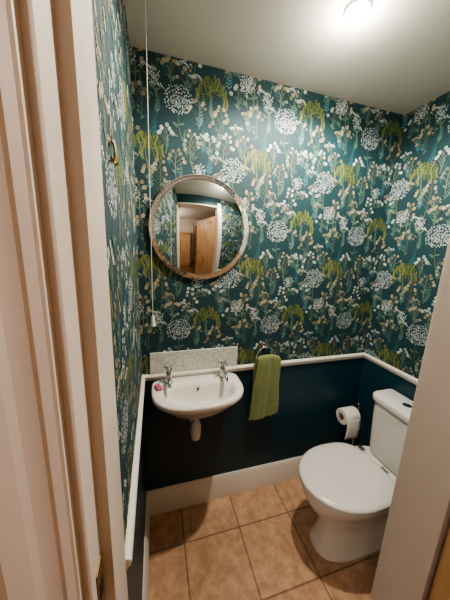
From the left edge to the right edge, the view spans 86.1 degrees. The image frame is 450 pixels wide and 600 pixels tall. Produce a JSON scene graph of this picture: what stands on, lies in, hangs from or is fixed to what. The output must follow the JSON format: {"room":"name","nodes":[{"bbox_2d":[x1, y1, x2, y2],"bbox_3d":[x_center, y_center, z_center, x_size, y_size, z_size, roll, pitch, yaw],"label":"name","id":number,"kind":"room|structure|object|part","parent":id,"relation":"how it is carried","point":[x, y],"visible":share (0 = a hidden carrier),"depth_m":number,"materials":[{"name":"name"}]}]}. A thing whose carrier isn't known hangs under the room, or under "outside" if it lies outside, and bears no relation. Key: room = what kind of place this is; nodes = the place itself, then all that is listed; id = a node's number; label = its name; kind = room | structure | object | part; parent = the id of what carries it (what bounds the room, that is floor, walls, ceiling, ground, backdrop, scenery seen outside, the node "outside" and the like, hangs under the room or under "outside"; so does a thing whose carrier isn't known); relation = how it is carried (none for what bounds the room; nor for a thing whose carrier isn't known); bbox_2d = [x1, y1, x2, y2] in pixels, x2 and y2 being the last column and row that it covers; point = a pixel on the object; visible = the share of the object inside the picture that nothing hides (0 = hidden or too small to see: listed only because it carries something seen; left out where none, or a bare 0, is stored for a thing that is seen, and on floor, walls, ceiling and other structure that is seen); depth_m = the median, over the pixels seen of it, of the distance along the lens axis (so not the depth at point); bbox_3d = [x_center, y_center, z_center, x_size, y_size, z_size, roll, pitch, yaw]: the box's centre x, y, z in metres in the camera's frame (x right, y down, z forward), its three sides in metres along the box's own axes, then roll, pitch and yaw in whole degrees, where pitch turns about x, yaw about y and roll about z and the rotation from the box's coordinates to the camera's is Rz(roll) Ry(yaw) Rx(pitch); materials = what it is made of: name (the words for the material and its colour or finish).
{"room":"bathroom","nodes":[
{"label":"bathroom","id":0,"kind":"room"},
{"bbox_2d":[91,0,141,537],"bbox_3d":[-0.342,-0.219,0.715,0.100,1.431,0.780,-1,12,-16],"label":"wall","id":1,"kind":"structure","parent":0,"point":[112,228],"depth_m":0.57,"materials":[{"name":"teal paper"}]},
{"bbox_2d":[18,0,127,599],"bbox_3d":[-0.176,0.396,0.375,0.028,2.140,0.202,-1,12,-16],"label":"door frame","id":2,"kind":"structure","parent":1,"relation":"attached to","point":[58,36],"depth_m":0.23,"materials":[{"name":"paint"}]},
{"bbox_2d":[96,553,104,599],"bbox_3d":[-0.150,0.347,0.292,0.003,0.070,0.024,-1,12,-16],"label":"strike plate","id":3,"kind":"object","parent":2,"relation":"attached to","point":[99,577],"visible":1,"depth_m":0.29,"materials":[{"name":"gold metal"}]},
{"bbox_2d":[108,137,118,165],"bbox_3d":[-0.205,-0.273,0.445,0.016,0.049,0.016,-1,12,-16],"label":"hook","id":4,"kind":"object","parent":1,"relation":"attached to","point":[111,160],"visible":1,"depth_m":0.44,"materials":[{"name":"gold metal"}]},
{"bbox_3d":[-0.204,-0.270,0.444,0.015,0.042,0.006,3,12,2],"label":"hook arm","id":5,"kind":"part","parent":4,"relation":"part of","materials":[{"name":"gold metal"}]},
{"bbox_2d":[92,0,141,540],"bbox_3d":[-0.292,-0.228,0.727,0.002,1.415,0.780,-1,12,-16],"label":"print","id":6,"kind":"object","parent":1,"relation":"attached to","point":[100,88],"visible":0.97,"depth_m":0.58},
{"bbox_2d":[125,375,144,571],"bbox_3d":[-0.313,0.482,0.877,0.017,0.036,0.780,-1,12,-16],"label":"trim","id":7,"kind":"structure","parent":1,"relation":"attached to","point":[129,537],"depth_m":0.66,"materials":[{"name":"white paint"}]},
{"bbox_2d":[127,416,145,599],"bbox_3d":[-0.385,0.912,0.950,0.100,0.880,0.780,-1,12,-16],"label":"dado","id":8,"kind":"object","parent":1,"relation":"attached to","point":[135,571],"visible":0.1,"depth_m":0.90,"materials":[{"name":"paint"}]},
{"bbox_2d":[142,491,149,599],"bbox_3d":[-0.342,1.260,1.039,0.018,0.165,0.780,-1,12,-16],"label":"baseboard","id":9,"kind":"structure","parent":8,"relation":"attached to","point":[145,591],"depth_m":1.13,"materials":[{"name":"white paint"}]},
{"bbox_2d":[149,478,379,599],"bbox_3d":[0.334,1.353,1.246,1.627,0.050,1.000,-1,12,-16],"label":"floor","id":10,"kind":"structure","parent":0,"point":[256,544],"depth_m":1.24,"materials":[{"name":"tile"}]},
{"bbox_2d":[339,403,359,444],"bbox_3d":[0.840,0.960,1.641,0.207,0.596,0.149,5,12,12],"label":"toilet roll holder","id":11,"kind":"object","parent":10,"relation":"on","point":[358,404],"visible":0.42,"depth_m":1.57,"materials":[{"name":"silver metal"}]},
{"bbox_2d":[336,406,360,439],"bbox_3d":[0.800,0.792,1.575,0.107,0.184,0.106,-1,12,-16],"label":"toilet roll","id":12,"kind":"object","parent":11,"relation":"on","point":[351,417],"depth_m":1.53,"materials":[{"name":"white paper"}]},
{"bbox_2d":[299,389,412,561],"bbox_3d":[0.705,0.937,1.279,0.666,0.777,0.384,-1,12,-16],"label":"toilet","id":13,"kind":"object","parent":10,"relation":"on","point":[350,488],"visible":0.81,"depth_m":1.24,"materials":[{"name":"white ceramic"}]},
{"bbox_3d":[0.605,0.919,1.246,0.450,0.017,0.376,-1,12,-16],"label":"seat","id":14,"kind":"part","parent":13,"relation":"part of","materials":[{"name":"white plastic"}]},
{"bbox_3d":[0.605,0.895,1.241,0.455,0.030,0.384,-1,12,-16],"label":"lid","id":15,"kind":"part","parent":13,"relation":"part of","materials":[{"name":"white plastic"}]},
{"bbox_3d":[0.959,0.576,1.274,0.166,0.037,0.322,-1,12,-16],"label":"cistern lid","id":16,"kind":"part","parent":13,"relation":"part of","materials":[{"name":"white ceramic"}]},
{"bbox_2d":[130,47,403,374],"bbox_3d":[0.271,-0.325,1.338,1.627,1.431,0.100,-1,12,-16],"label":"wall","id":17,"kind":"structure","parent":0,"point":[164,115],"depth_m":1.25,"materials":[{"name":"teal paper"}]},
{"bbox_2d":[150,346,237,374],"bbox_3d":[-0.157,0.323,1.297,0.470,0.116,0.008,-1,12,-16],"label":"backsplash","id":18,"kind":"structure","parent":17,"relation":"attached to","point":[198,359],"depth_m":1.29,"materials":[{"name":"tile"}]},
{"bbox_2d":[148,174,248,278],"bbox_3d":[-0.115,-0.340,1.160,0.484,0.484,0.015,-1,12,-16],"label":"round wall mirror","id":19,"kind":"object","parent":17,"relation":"attached to","point":[200,229],"visible":0.98,"depth_m":1.15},
{"bbox_2d":[143,358,363,490],"bbox_3d":[0.228,0.805,1.574,1.627,0.880,0.100,-1,12,-16],"label":"dado","id":20,"kind":"object","parent":17,"relation":"attached to","point":[310,394],"visible":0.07,"depth_m":1.51,"materials":[{"name":"paint"}]},
{"bbox_2d":[151,372,243,419],"bbox_3d":[-0.127,0.512,1.196,0.454,0.156,0.284,-1,12,-16],"label":"basin","id":21,"kind":"object","parent":20,"relation":"attached to","point":[195,397],"visible":0.98,"depth_m":1.21,"materials":[{"name":"white ceramic"}]},
{"bbox_2d":[154,383,161,390],"bbox_3d":[-0.325,0.422,1.175,0.038,0.014,0.062,-1,12,-16],"label":"soap bar","id":22,"kind":"object","parent":21,"relation":"on","point":[158,387],"visible":1,"depth_m":1.16,"materials":[{"name":"pink wax"}]},
{"bbox_2d":[164,365,173,387],"bbox_3d":[-0.275,0.385,1.187,0.047,0.089,0.115,-1,12,-16],"label":"tap","id":23,"kind":"object","parent":21,"relation":"on","point":[168,369],"visible":1,"depth_m":1.20,"materials":[{"name":"silver metal"}]},
{"bbox_3d":[-0.272,0.393,1.176,0.021,0.036,0.089,-1,12,-16],"label":"spout","id":24,"kind":"part","parent":23,"relation":"part of","materials":[{"name":"silver metal"}]},
{"bbox_2d":[190,419,200,440],"bbox_3d":[-0.164,0.657,1.316,0.058,0.181,0.109,-1,12,-16],"label":"trap","id":25,"kind":"object","parent":21,"relation":"attached to","point":[195,427],"visible":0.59,"depth_m":1.28,"materials":[{"name":"white plastic"}]},
{"bbox_2d":[218,360,227,381],"bbox_3d":[-0.004,0.379,1.265,0.047,0.089,0.115,-1,12,-16],"label":"tap","id":26,"kind":"object","parent":21,"relation":"on","point":[223,374],"visible":1,"depth_m":1.28,"materials":[{"name":"silver metal"}]},
{"bbox_3d":[-0.001,0.387,1.254,0.021,0.036,0.089,-1,12,-16],"label":"spout","id":27,"kind":"part","parent":26,"relation":"part of","materials":[{"name":"silver metal"}]},
{"bbox_2d":[147,455,302,515],"bbox_3d":[0.231,1.167,1.591,1.427,0.165,0.018,-1,12,-16],"label":"baseboard","id":28,"kind":"structure","parent":20,"relation":"attached to","point":[181,495],"depth_m":1.51,"materials":[{"name":"white paint"}]},
{"bbox_2d":[143,352,364,380],"bbox_3d":[0.260,0.389,1.430,1.427,0.036,0.017,-1,12,-16],"label":"trim","id":29,"kind":"structure","parent":17,"relation":"attached to","point":[148,377],"depth_m":1.39,"materials":[{"name":"white paint"}]},
{"bbox_2d":[256,341,275,361],"bbox_3d":[0.231,0.307,1.392,0.123,0.136,0.038,-1,12,-16],"label":"towel ring","id":30,"kind":"object","parent":17,"relation":"attached to","point":[264,344],"visible":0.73,"depth_m":1.38,"materials":[{"name":"silver metal"}]},
{"bbox_2d":[248,354,280,419],"bbox_3d":[0.239,0.509,1.414,0.200,0.401,0.055,-1,12,-16],"label":"hand towel","id":31,"kind":"object","parent":30,"relation":"hanging from","point":[264,401],"visible":1,"depth_m":1.39,"materials":[{"name":"fabric"}]},
{"bbox_3d":[0.233,0.262,1.385,0.044,0.044,0.034,-1,12,-16],"label":"wall plate","id":32,"kind":"part","parent":30,"relation":"part of","materials":[{"name":"silver metal"}]},
{"bbox_2d":[130,46,403,374],"bbox_3d":[0.285,-0.323,1.289,1.427,1.415,0.002,-1,12,-16],"label":"print","id":33,"kind":"object","parent":17,"relation":"attached to","point":[278,87],"visible":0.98,"depth_m":1.25},
{"bbox_2d":[125,0,449,114],"bbox_3d":[0.325,-0.743,-0.281,2.900,0.050,3.000,-1,12,-16],"label":"ceiling","id":34,"kind":"structure","parent":0,"point":[395,58],"depth_m":0.90,"materials":[{"name":"paint"}]},
{"bbox_2d":[145,0,155,326],"bbox_3d":[-0.255,-0.422,0.812,0.076,1.067,0.076,-1,12,-16],"label":"pull cord","id":35,"kind":"object","parent":34,"relation":"hanging from","point":[153,324],"visible":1,"depth_m":0.81,"materials":[{"name":"white fabric"}]},
{"bbox_3d":[-0.274,0.080,0.917,0.022,0.041,0.022,-1,12,-16],"label":"bell pull","id":36,"kind":"part","parent":35,"relation":"part of","materials":[{"name":"white plastic"}]},
{"bbox_2d":[344,0,371,21],"bbox_3d":[0.424,-0.925,0.772,0.080,0.016,0.080,-1,12,-16],"label":"recessed light","id":37,"kind":"object","parent":34,"relation":"in","point":[355,10],"depth_m":0.76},
{"bbox_2d":[365,91,449,378],"bbox_3d":[1.125,-0.250,1.136,0.100,1.431,0.780,-1,12,-16],"label":"wall","id":38,"kind":"structure","parent":0,"point":[407,145],"depth_m":1.30,"materials":[{"name":"teal paper"}]},
{"bbox_2d":[349,358,416,446],"bbox_3d":[1.082,0.880,1.371,0.100,0.880,0.780,-1,12,-16],"label":"dado","id":39,"kind":"object","parent":38,"relation":"attached to","point":[374,377],"visible":0.11,"depth_m":1.59,"materials":[{"name":"paint"}]},
{"bbox_2d":[364,353,417,384],"bbox_3d":[1.042,0.453,1.266,0.017,0.036,0.780,-1,12,-16],"label":"trim","id":40,"kind":"structure","parent":38,"relation":"attached to","point":[386,366],"depth_m":1.43,"materials":[{"name":"white paint"}]},
{"bbox_2d":[364,92,449,376],"bbox_3d":[1.076,-0.257,1.120,0.002,1.415,0.780,-1,12,-16],"label":"print","id":41,"kind":"object","parent":38,"relation":"attached to","point":[420,198],"visible":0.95,"depth_m":1.30},
{"bbox_2d":[425,512,449,599],"bbox_3d":[0.138,0.305,0.448,2.900,2.311,0.200,-1,12,-16],"label":"wall","id":42,"kind":"structure","parent":0,"point":[448,519],"depth_m":0.64,"materials":[{"name":"paint"}]},
{"bbox_2d":[0,0,84,599],"bbox_3d":[-0.184,0.390,0.254,0.070,2.200,0.022,-1,12,-16],"label":"trim","id":43,"kind":"structure","parent":42,"relation":"attached to","point":[40,555],"depth_m":0.19,"materials":[{"name":"paint"}]},
{"bbox_2d":[370,237,449,599],"bbox_3d":[0.562,0.327,0.695,0.070,2.200,0.022,-1,12,-16],"label":"trim","id":44,"kind":"structure","parent":42,"relation":"attached to","point":[447,255],"depth_m":0.68,"materials":[{"name":"paint"}]},
{"bbox_2d":[373,256,449,599],"bbox_3d":[0.548,0.371,0.627,0.016,2.140,0.115,-1,12,-16],"label":"lining","id":45,"kind":"object","parent":42,"relation":"attached to","point":[421,508],"visible":1,"depth_m":0.65,"materials":[{"name":"paint"}]},
{"bbox_2d":[428,526,449,599],"bbox_3d":[0.572,0.463,0.525,0.038,1.980,0.100,4,12,9],"label":"stile","id":46,"kind":"object","parent":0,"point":[440,590],"visible":1,"depth_m":0.61,"materials":[{"name":"brown wood"}]}
]}

